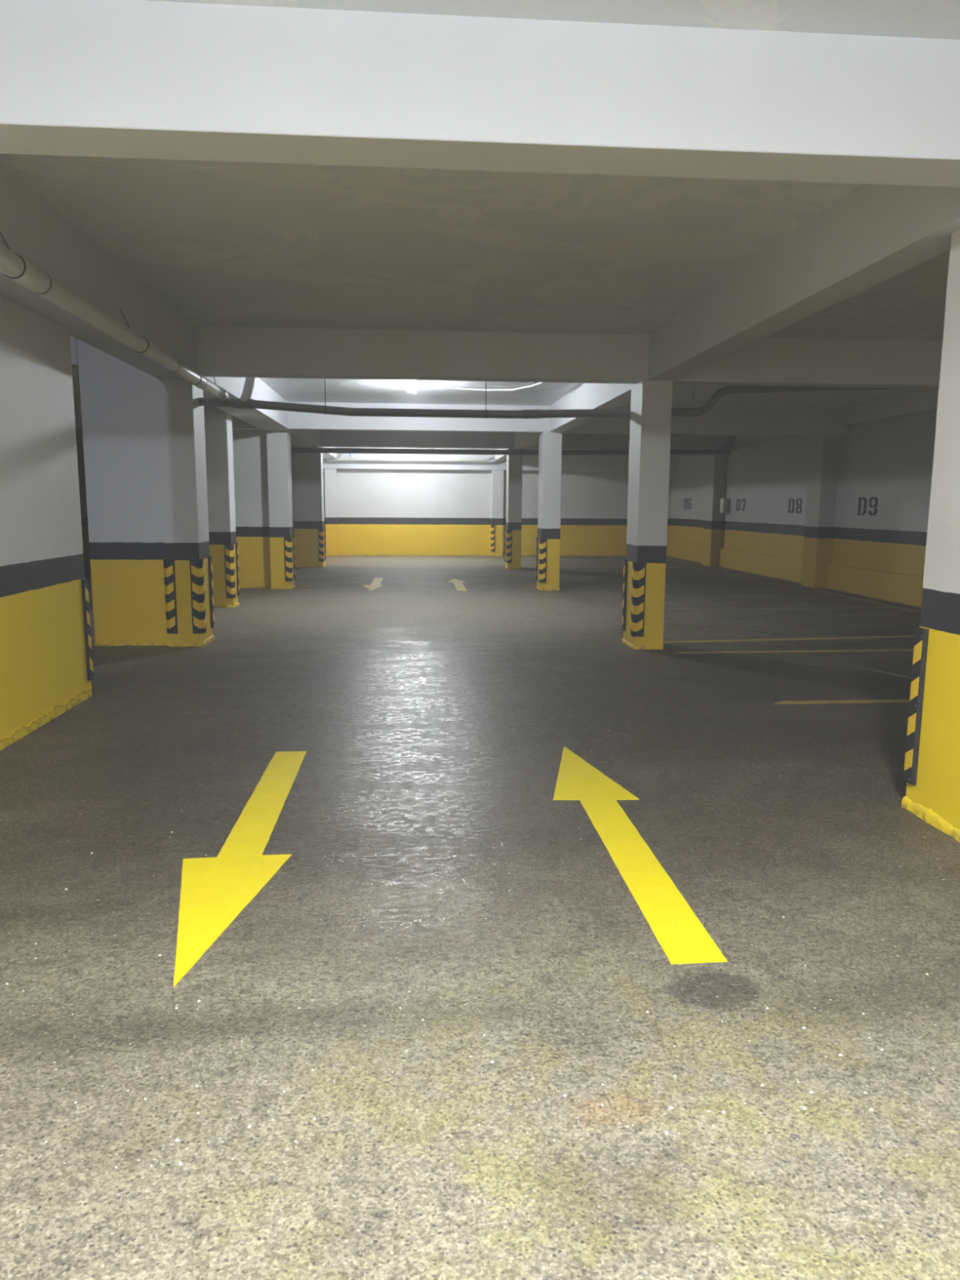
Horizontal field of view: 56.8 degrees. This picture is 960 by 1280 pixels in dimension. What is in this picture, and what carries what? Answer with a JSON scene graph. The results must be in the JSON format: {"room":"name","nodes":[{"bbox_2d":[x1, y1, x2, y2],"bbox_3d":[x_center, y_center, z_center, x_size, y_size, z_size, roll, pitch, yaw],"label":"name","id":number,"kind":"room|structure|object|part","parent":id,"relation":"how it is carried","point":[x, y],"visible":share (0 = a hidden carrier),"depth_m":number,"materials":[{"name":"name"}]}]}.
{"room":"parking garage","nodes":[
{"label":"parking garage","id":0,"kind":"room"},
{"bbox_2d":[0,294,92,751],"bbox_3d":[-2.803,-0.189,0.499,0.210,3.410,13.470,0,9,-4],"label":"wall","id":1,"kind":"structure","parent":0,"point":[43,676],"depth_m":6.33,"materials":[{"name":"paint"}]},
{"bbox_2d":[80,578,93,680],"bbox_3d":[-3.251,-0.086,7.291,0.166,0.830,0.075,8,11,40],"label":"guard","id":2,"kind":"object","parent":1,"relation":"attached to","point":[85,595],"visible":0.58,"depth_m":7.24,"materials":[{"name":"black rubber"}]},
{"bbox_2d":[76,444,89,560],"bbox_3d":[-9.915,-1.708,10.129,0.200,3.400,34.400,0,9,-4],"label":"wall","id":3,"kind":"structure","parent":0,"point":[80,452],"depth_m":24.45,"materials":[{"name":"paint"}]},
{"bbox_2d":[76,338,168,645],"bbox_3d":[-3.920,-1.633,9.909,0.840,3.410,0.296,0,9,-4],"label":"wall","id":4,"kind":"structure","parent":0,"point":[119,406],"depth_m":9.79,"materials":[{"name":"paint"}]},
{"bbox_2d":[232,429,271,587],"bbox_3d":[-4.588,-2.689,16.760,1.248,3.400,0.290,0,9,-4],"label":"wall","id":5,"kind":"structure","parent":0,"point":[249,446],"depth_m":16.66,"materials":[{"name":"paint"}]},
{"bbox_2d":[0,555,959,1279],"bbox_3d":[-1.155,-0.011,11.120,17.400,0.150,34.500,0,9,-4],"label":"floor","id":6,"kind":"structure","parent":0,"point":[543,958],"depth_m":3.16,"materials":[{"name":"concrete"}]},
{"bbox_2d":[156,377,214,646],"bbox_3d":[-3.310,-1.409,10.022,0.394,2.939,0.557,0,9,-4],"label":"pillar","id":7,"kind":"structure","parent":6,"relation":"on","point":[180,414],"depth_m":9.77,"materials":[{"name":"paint"}]},
{"bbox_2d":[163,558,177,633],"bbox_3d":[-3.470,-0.489,9.916,0.166,0.830,0.075,8,11,40],"label":"guard","id":8,"kind":"object","parent":7,"relation":"attached to","point":[168,564],"visible":0.99,"depth_m":9.88,"materials":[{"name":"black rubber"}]},
{"bbox_2d":[189,558,206,633],"bbox_3d":[-3.146,-0.491,9.941,0.075,0.830,0.166,8,11,40],"label":"guard","id":9,"kind":"object","parent":7,"relation":"attached to","point":[197,566],"visible":1,"depth_m":9.91,"materials":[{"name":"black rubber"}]},
{"bbox_2d":[208,556,214,627],"bbox_3d":[-3.183,-0.564,10.419,0.166,0.830,0.075,8,11,40],"label":"guard","id":10,"kind":"object","parent":7,"relation":"attached to","point":[210,558],"visible":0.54,"depth_m":10.36,"materials":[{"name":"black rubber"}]},
{"bbox_2d":[204,413,239,608],"bbox_3d":[-4.234,-1.972,13.673,0.876,2.939,0.448,0,9,-4],"label":"pillar","id":11,"kind":"structure","parent":6,"relation":"on","point":[218,426],"depth_m":13.49,"materials":[{"name":"paint"}]},
{"bbox_2d":[224,543,235,598],"bbox_3d":[-3.836,-1.064,13.665,0.075,0.830,0.166,8,11,40],"label":"guard","id":12,"kind":"object","parent":11,"relation":"attached to","point":[228,548],"visible":1,"depth_m":13.63,"materials":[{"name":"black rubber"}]},
{"bbox_2d":[235,542,239,595],"bbox_3d":[-3.865,-1.120,14.035,0.166,0.830,0.075,8,11,40],"label":"guard","id":13,"kind":"object","parent":11,"relation":"attached to","point":[236,544],"visible":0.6,"depth_m":13.98,"materials":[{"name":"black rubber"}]},
{"bbox_2d":[173,751,306,986],"bbox_3d":[-1.131,0.944,4.369,0.485,0.004,2.862,0,9,-4],"label":"arrow","id":14,"kind":"object","parent":6,"relation":"on","point":[215,891],"depth_m":3.89,"materials":[{"name":"yellow paint"}]},
{"bbox_2d":[266,430,294,589],"bbox_3d":[-3.761,-2.443,16.777,0.401,2.939,0.521,0,9,-4],"label":"pillar","id":15,"kind":"structure","parent":6,"relation":"on","point":[278,442],"depth_m":16.54,"materials":[{"name":"paint"}]},
{"bbox_2d":[284,536,293,581],"bbox_3d":[-3.591,-1.527,16.708,0.075,0.830,0.166,8,11,40],"label":"guard","id":16,"kind":"object","parent":15,"relation":"attached to","point":[287,540],"visible":1,"depth_m":16.67,"materials":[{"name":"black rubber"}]},
{"bbox_2d":[293,535,295,579],"bbox_3d":[-3.626,-1.596,17.157,0.166,0.830,0.075,8,11,40],"label":"guard","id":17,"kind":"object","parent":15,"relation":"attached to","point":[294,561],"visible":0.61,"depth_m":17.09,"materials":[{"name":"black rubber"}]},
{"bbox_2d":[292,453,325,567],"bbox_3d":[-4.346,-3.333,22.576,0.732,2.939,0.631,0,9,-4],"label":"pillar","id":18,"kind":"structure","parent":6,"relation":"on","point":[307,468],"depth_m":22.30,"materials":[{"name":"paint"}]},
{"bbox_2d":[318,528,324,561],"bbox_3d":[-4.009,-2.411,22.476,0.075,0.830,0.166,8,11,40],"label":"guard","id":19,"kind":"object","parent":18,"relation":"attached to","point":[321,533],"visible":1,"depth_m":22.44,"materials":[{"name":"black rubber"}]},
{"bbox_2d":[324,527,325,559],"bbox_3d":[-4.052,-2.495,23.023,0.166,0.830,0.075,8,11,40],"label":"guard","id":20,"kind":"object","parent":18,"relation":"attached to","point":[324,527],"visible":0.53,"depth_m":22.94,"materials":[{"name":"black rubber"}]},
{"bbox_2d":[363,577,382,590],"bbox_3d":[-2.149,-1.141,17.973,0.430,0.004,2.900,0,9,-4],"label":"arrow","id":21,"kind":"object","parent":6,"relation":"on","point":[375,584],"depth_m":17.69,"materials":[{"name":"paint"}]},
{"bbox_2d":[448,578,466,591],"bbox_3d":[-0.443,-1.128,17.955,0.400,0.004,2.801,0,9,-4],"label":"arrow","id":22,"kind":"object","parent":6,"relation":"on","point":[458,584],"depth_m":17.80,"materials":[{"name":"paint"}]},
{"bbox_2d":[0,678,944,1168],"bbox_3d":[-0.431,0.789,5.405,5.047,0.004,6.488,0,9,-4],"label":"gravel","id":23,"kind":"object","parent":6,"relation":"on","point":[180,1163],"visible":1,"depth_m":2.46,"materials":[{"name":"grey gravel"}]},
{"bbox_2d":[505,448,522,568],"bbox_3d":[0.850,-3.305,22.417,0.358,2.994,0.549,0,9,-4],"label":"pillar","id":24,"kind":"structure","parent":6,"relation":"on","point":[514,462],"depth_m":22.17,"materials":[{"name":"paint"}]},
{"bbox_2d":[504,528,506,561],"bbox_3d":[0.685,-2.431,22.792,0.075,0.830,0.166,8,11,40],"label":"guard","id":25,"kind":"object","parent":24,"relation":"attached to","point":[505,529],"visible":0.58,"depth_m":22.75,"materials":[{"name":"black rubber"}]},
{"bbox_2d":[506,529,511,563],"bbox_3d":[0.722,-2.357,22.314,0.166,0.830,0.075,8,11,40],"label":"guard","id":26,"kind":"object","parent":24,"relation":"attached to","point":[508,547],"visible":1,"depth_m":22.28,"materials":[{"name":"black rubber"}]},
{"bbox_2d":[536,431,562,590],"bbox_3d":[1.308,-2.418,16.812,0.374,2.939,0.535,0,9,-4],"label":"pillar","id":27,"kind":"structure","parent":6,"relation":"on","point":[550,443],"depth_m":16.56,"materials":[{"name":"paint"}]},
{"bbox_2d":[535,537,537,580],"bbox_3d":[1.131,-1.570,17.175,0.075,0.830,0.166,8,11,40],"label":"guard","id":28,"kind":"object","parent":27,"relation":"attached to","point":[536,557],"visible":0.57,"depth_m":17.10,"materials":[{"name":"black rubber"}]},
{"bbox_2d":[538,537,546,582],"bbox_3d":[1.168,-1.498,16.707,0.166,0.830,0.075,8,11,40],"label":"guard","id":29,"kind":"object","parent":27,"relation":"attached to","point":[543,541],"visible":1,"depth_m":16.67,"materials":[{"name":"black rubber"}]},
{"bbox_2d":[523,567,706,568],"bbox_3d":[3.488,-1.875,23.001,4.902,0.004,0.131,-1,9,-6],"label":"parking line","id":30,"kind":"object","parent":6,"relation":"on","point":[523,567],"visible":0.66,"depth_m":22.93,"materials":[{"name":"paint"}]},
{"bbox_2d":[552,746,727,964],"bbox_3d":[0.664,0.928,4.543,0.476,0.004,2.849,0,9,-4],"label":"arrow","id":31,"kind":"object","parent":6,"relation":"on","point":[683,939],"depth_m":3.98,"materials":[{"name":"yellow paint"}]},
{"bbox_2d":[622,380,672,649],"bbox_3d":[1.879,-1.376,10.014,0.348,2.939,0.537,0,9,-4],"label":"pillar","id":32,"kind":"structure","parent":6,"relation":"on","point":[651,411],"depth_m":9.78,"materials":[{"name":"paint"}]},
{"bbox_2d":[622,559,627,631],"bbox_3d":[1.720,-0.528,10.379,0.075,0.830,0.166,8,11,40],"label":"guard","id":33,"kind":"object","parent":32,"relation":"attached to","point":[625,561],"visible":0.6,"depth_m":10.32,"materials":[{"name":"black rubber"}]},
{"bbox_2d":[630,561,646,636],"bbox_3d":[1.756,-0.456,9.911,0.166,0.830,0.075,8,11,40],"label":"guard","id":34,"kind":"object","parent":32,"relation":"attached to","point":[638,576],"visible":1,"depth_m":9.88,"materials":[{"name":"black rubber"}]},
{"bbox_2d":[701,454,727,566],"bbox_3d":[6.264,-3.539,23.748,0.329,3.100,0.720,0,9,-4],"label":"pilaster","id":35,"kind":"object","parent":6,"relation":"on","point":[715,464],"visible":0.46,"depth_m":23.51,"materials":[{"name":"paint"}]},
{"bbox_2d":[662,635,915,643],"bbox_3d":[4.645,-0.028,10.955,5.290,0.004,0.152,-1,9,-10],"label":"parking line","id":36,"kind":"object","parent":6,"relation":"on","point":[909,636],"visible":0.78,"depth_m":10.77,"materials":[{"name":"yellow paint"}]},
{"bbox_2d":[672,648,913,653],"bbox_3d":[4.718,0.117,10.014,5.261,0.004,0.122,-1,9,-6],"label":"parking line","id":37,"kind":"object","parent":6,"relation":"on","point":[901,650],"visible":0.83,"depth_m":9.89,"materials":[{"name":"yellow paint"}]},
{"bbox_2d":[773,699,910,704],"bbox_3d":[4.763,0.501,7.498,4.760,0.004,0.122,0,9,-5],"label":"parking line","id":38,"kind":"object","parent":6,"relation":"on","point":[782,702],"visible":0.72,"depth_m":7.35,"materials":[{"name":"yellow paint"}]},
{"bbox_2d":[816,590,920,613],"bbox_3d":[6.643,-0.661,15.178,0.082,0.004,4.100,0,9,-4],"label":"parking line","id":39,"kind":"object","parent":6,"relation":"on","point":[816,590],"visible":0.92,"depth_m":15.06,"materials":[{"name":"paint"}]},
{"bbox_2d":[851,666,911,678],"bbox_3d":[4.128,0.372,8.318,0.060,0.004,1.569,-4,10,-27],"label":"parking line","id":40,"kind":"object","parent":6,"relation":"on","point":[851,666],"visible":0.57,"depth_m":8.67,"materials":[{"name":"paint"}]},
{"bbox_2d":[901,229,959,842],"bbox_3d":[2.503,-0.490,4.239,0.397,2.939,0.724,0,9,-4],"label":"pillar","id":41,"kind":"structure","parent":6,"relation":"on","point":[935,798],"depth_m":4.42,"materials":[{"name":"paint"}]},
{"bbox_2d":[903,626,928,785],"bbox_3d":[2.322,0.344,4.695,0.075,0.830,0.166,8,11,40],"label":"guard","id":42,"kind":"object","parent":41,"relation":"attached to","point":[920,651],"visible":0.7,"depth_m":4.64,"materials":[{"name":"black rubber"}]},
{"bbox_2d":[0,0,959,409],"bbox_3d":[-1.134,-3.545,10.581,17.400,0.200,34.500,0,9,-4],"label":"ceiling","id":43,"kind":"structure","parent":0,"point":[223,243],"depth_m":6.04,"materials":[{"name":"paint"}]},
{"bbox_2d":[70,335,78,368],"bbox_3d":[-7.044,-3.144,9.442,5.435,0.360,0.280,0,9,-4],"label":"ceiling beam","id":44,"kind":"structure","parent":43,"relation":"attached to","point":[73,345],"depth_m":9.52,"materials":[{"name":"paint"}]},
{"bbox_2d":[0,164,197,372],"bbox_3d":[-2.970,-2.563,6.230,0.540,0.490,5.890,0,9,-4],"label":"ceiling beam","id":45,"kind":"structure","parent":43,"relation":"attached to","point":[32,228],"depth_m":6.19,"materials":[{"name":"paint"}]},
{"bbox_2d":[0,231,228,401],"bbox_3d":[-2.238,-1.581,1.854,0.129,0.306,16.276,0,9,-4],"label":"drain pipe","id":46,"kind":"object","parent":45,"relation":"attached to","point":[12,265],"visible":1,"depth_m":5.71,"materials":[{"name":"grey plastic"}]},
{"bbox_2d":[151,375,288,428],"bbox_3d":[-3.472,-3.551,12.681,0.540,0.490,6.640,0,9,-4],"label":"ceiling beam","id":47,"kind":"structure","parent":43,"relation":"attached to","point":[258,418],"depth_m":13.30,"materials":[{"name":"paint"}]},
{"bbox_2d":[261,429,319,447],"bbox_3d":[-3.957,-4.509,18.929,0.540,0.490,5.440,0,9,-4],"label":"ceiling beam","id":48,"kind":"structure","parent":43,"relation":"attached to","point":[299,438],"depth_m":19.56,"materials":[{"name":"paint"}]},
{"bbox_2d":[323,447,337,458],"bbox_3d":[-4.381,-5.346,24.389,0.540,0.490,4.960,0,9,-4],"label":"ceiling beam","id":49,"kind":"structure","parent":43,"relation":"attached to","point":[326,455],"depth_m":25.50,"materials":[{"name":"paint"}]},
{"bbox_2d":[75,427,737,451],"bbox_3d":[-2.089,-4.984,21.934,17.250,0.435,0.340,0,9,-4],"label":"ceiling beam","id":50,"kind":"structure","parent":43,"relation":"attached to","point":[328,438],"depth_m":21.93,"materials":[{"name":"paint"}]},
{"bbox_2d":[326,447,492,461],"bbox_3d":[-2.104,-5.658,26.755,5.019,0.579,0.369,0,9,-5],"label":"drain pipe","id":51,"kind":"object","parent":43,"relation":"hanging from","point":[428,459],"visible":0.9,"depth_m":26.68,"materials":[{"name":"grey plastic"}]},
{"bbox_2d":[408,382,417,392],"bbox_3d":[-1.006,-3.794,13.343,0.120,0.150,0.120,0,9,-4],"label":"ceiling lamp","id":52,"kind":"object","parent":43,"relation":"attached to","point":[412,388],"visible":1,"depth_m":13.30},
{"bbox_2d":[73,399,848,436],"bbox_3d":[-1.649,-4.087,16.261,17.250,0.490,0.300,0,9,-4],"label":"ceiling beam","id":53,"kind":"structure","parent":43,"relation":"attached to","point":[717,421],"depth_m":16.36,"materials":[{"name":"paint"}]},
{"bbox_2d":[0,0,959,186],"bbox_3d":[-0.645,-2.108,3.345,17.250,0.490,0.290,0,9,-4],"label":"ceiling beam","id":54,"kind":"structure","parent":43,"relation":"attached to","point":[106,78],"depth_m":3.32,"materials":[{"name":"paint"}]},
{"bbox_2d":[415,382,544,391],"bbox_3d":[0.562,-3.793,13.112,2.920,0.053,1.099,5,10,29],"label":"cable","id":55,"kind":"object","parent":43,"relation":"attached to","point":[539,383],"visible":0.77,"depth_m":13.67,"materials":[{"name":"white plastic"}]},
{"bbox_2d":[493,448,506,461],"bbox_3d":[0.758,-5.375,24.784,0.270,0.490,4.960,0,9,-4],"label":"ceiling beam","id":56,"kind":"structure","parent":43,"relation":"attached to","point":[496,457],"depth_m":25.91,"materials":[{"name":"paint"}]},
{"bbox_2d":[513,432,539,449],"bbox_3d":[1.183,-4.538,19.324,0.270,0.490,5.440,0,9,-4],"label":"ceiling beam","id":57,"kind":"structure","parent":43,"relation":"attached to","point":[522,441],"depth_m":20.09,"materials":[{"name":"paint"}]},
{"bbox_2d":[290,435,734,454],"bbox_3d":[0.530,-4.777,21.632,11.626,0.518,0.152,0,9,-4],"label":"drain pipe","id":58,"kind":"object","parent":57,"relation":"attached to","point":[725,451],"visible":0.92,"depth_m":21.57,"materials":[{"name":"grey plastic"}]},
{"bbox_2d":[145,325,942,388],"bbox_3d":[2.003,-3.059,9.671,10.990,0.490,0.280,0,9,-4],"label":"ceiling beam","id":59,"kind":"structure","parent":43,"relation":"attached to","point":[257,352],"depth_m":9.43,"materials":[{"name":"paint"}]},
{"bbox_2d":[199,377,898,418],"bbox_3d":[2.193,-3.042,10.722,10.739,0.846,1.161,-2,9,-15],"label":"drain pipe","id":60,"kind":"object","parent":43,"relation":"hanging from","point":[245,402],"visible":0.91,"depth_m":10.14,"materials":[{"name":"grey plastic"}]},
{"bbox_2d":[549,382,635,431],"bbox_3d":[1.668,-3.581,13.076,0.270,0.490,6.640,0,9,-4],"label":"ceiling beam","id":61,"kind":"structure","parent":43,"relation":"attached to","point":[585,395],"depth_m":12.83,"materials":[{"name":"paint"}]},
{"bbox_2d":[648,183,959,381],"bbox_3d":[2.169,-2.592,6.625,0.270,0.490,5.890,0,9,-4],"label":"ceiling beam","id":62,"kind":"structure","parent":43,"relation":"attached to","point":[875,233],"depth_m":5.64,"materials":[{"name":"paint"}]},
{"bbox_2d":[290,446,672,555],"bbox_3d":[-2.450,-4.341,27.656,17.400,3.400,0.200,0,9,-4],"label":"wall","id":63,"kind":"structure","parent":0,"point":[380,512],"depth_m":27.76,"materials":[{"name":"paint"}]},
{"bbox_2d":[324,468,337,555],"bbox_3d":[-4.570,-4.143,27.268,0.350,3.100,0.299,0,9,-4],"label":"pilaster","id":64,"kind":"object","parent":63,"relation":"attached to","point":[331,474],"visible":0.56,"depth_m":27.17,"materials":[{"name":"paint"}]},
{"bbox_2d":[490,470,503,556],"bbox_3d":[0.511,-4.165,27.617,0.423,3.100,0.382,0,9,-4],"label":"pilaster","id":65,"kind":"object","parent":63,"relation":"attached to","point":[497,476],"depth_m":27.53,"materials":[{"name":"paint"}]},
{"bbox_3d":[0.388,-3.175,27.652,0.166,0.830,0.075,8,11,40],"label":"corner guard","id":66,"kind":"part","parent":65,"relation":"part of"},
{"bbox_2d":[323,447,675,471],"bbox_3d":[0.664,-5.627,27.427,10.910,0.750,0.340,0,9,-4],"label":"ceiling beam","id":67,"kind":"structure","parent":63,"relation":"attached to","point":[606,463],"depth_m":27.20,"materials":[{"name":"paint"}]},
{"bbox_2d":[670,410,937,576],"bbox_3d":[7.476,-1.823,11.564,0.200,3.400,34.200,0,9,-4],"label":"wall","id":68,"kind":"structure","parent":0,"point":[891,460],"depth_m":16.95,"materials":[{"name":"paint"}]},
{"bbox_2d":[666,538,702,563],"bbox_3d":[6.193,-2.652,26.380,0.100,0.550,4.150,0,9,-4],"label":"plinth","id":69,"kind":"object","parent":68,"relation":"attached to","point":[682,549],"visible":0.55,"depth_m":26.57,"materials":[{"name":"paint"}]},
{"bbox_2d":[684,497,691,509],"bbox_3d":[6.212,-4.072,26.539,0.006,0.330,0.709,0,9,-4],"label":"number","id":70,"kind":"object","parent":68,"relation":"attached to","point":[685,499],"visible":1,"depth_m":26.59,"materials":[{"name":"black paint"}]},
{"bbox_2d":[720,497,729,512],"bbox_3d":[6.391,-3.509,23.154,0.170,0.380,0.260,0,9,-4],"label":"junction box","id":71,"kind":"object","parent":68,"relation":"attached to","point":[724,502],"visible":1,"depth_m":23.04,"materials":[{"name":"grey plastic"}]},
{"bbox_2d":[736,498,746,511],"bbox_3d":[6.545,-3.384,22.246,0.006,0.300,0.650,0,9,-4],"label":"number","id":72,"kind":"object","parent":68,"relation":"attached to","point":[737,500],"visible":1,"depth_m":22.31,"materials":[{"name":"black paint"}]},
{"bbox_2d":[719,548,802,583],"bbox_3d":[6.623,-1.774,20.850,0.100,0.490,5.580,0,9,-4],"label":"plinth","id":73,"kind":"object","parent":68,"relation":"attached to","point":[789,569],"visible":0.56,"depth_m":20.66,"materials":[{"name":"paint"}]},
{"bbox_2d":[787,498,802,513],"bbox_3d":[6.789,-2.889,19.115,0.006,0.310,0.689,0,9,-4],"label":"number","id":74,"kind":"object","parent":68,"relation":"attached to","point":[789,500],"visible":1,"depth_m":19.14,"materials":[{"name":"black paint"}]},
{"bbox_2d":[670,388,938,457],"bbox_3d":[6.908,-4.079,16.045,0.240,0.300,24.200,0,9,-4],"label":"trim","id":75,"kind":"structure","parent":68,"relation":"attached to","point":[926,401],"depth_m":15.19,"materials":[{"name":"paint"}]},
{"bbox_2d":[800,436,839,588],"bbox_3d":[6.743,-2.594,17.578,0.329,3.100,0.600,0,9,-4],"label":"pilaster","id":76,"kind":"object","parent":68,"relation":"attached to","point":[824,451],"visible":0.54,"depth_m":17.39,"materials":[{"name":"paint"}]},
{"bbox_2d":[857,497,878,515],"bbox_3d":[7.024,-2.424,16.079,0.006,0.330,0.689,0,9,-4],"label":"number","id":77,"kind":"object","parent":68,"relation":"attached to","point":[864,499],"visible":1,"depth_m":16.11,"materials":[{"name":"black paint"}]},
{"bbox_2d":[826,564,923,608],"bbox_3d":[7.378,-0.285,11.133,0.100,0.490,12.900,0,9,-4],"label":"plinth","id":78,"kind":"object","parent":68,"relation":"attached to","point":[899,588],"visible":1,"depth_m":15.59,"materials":[{"name":"paint"}]}
]}

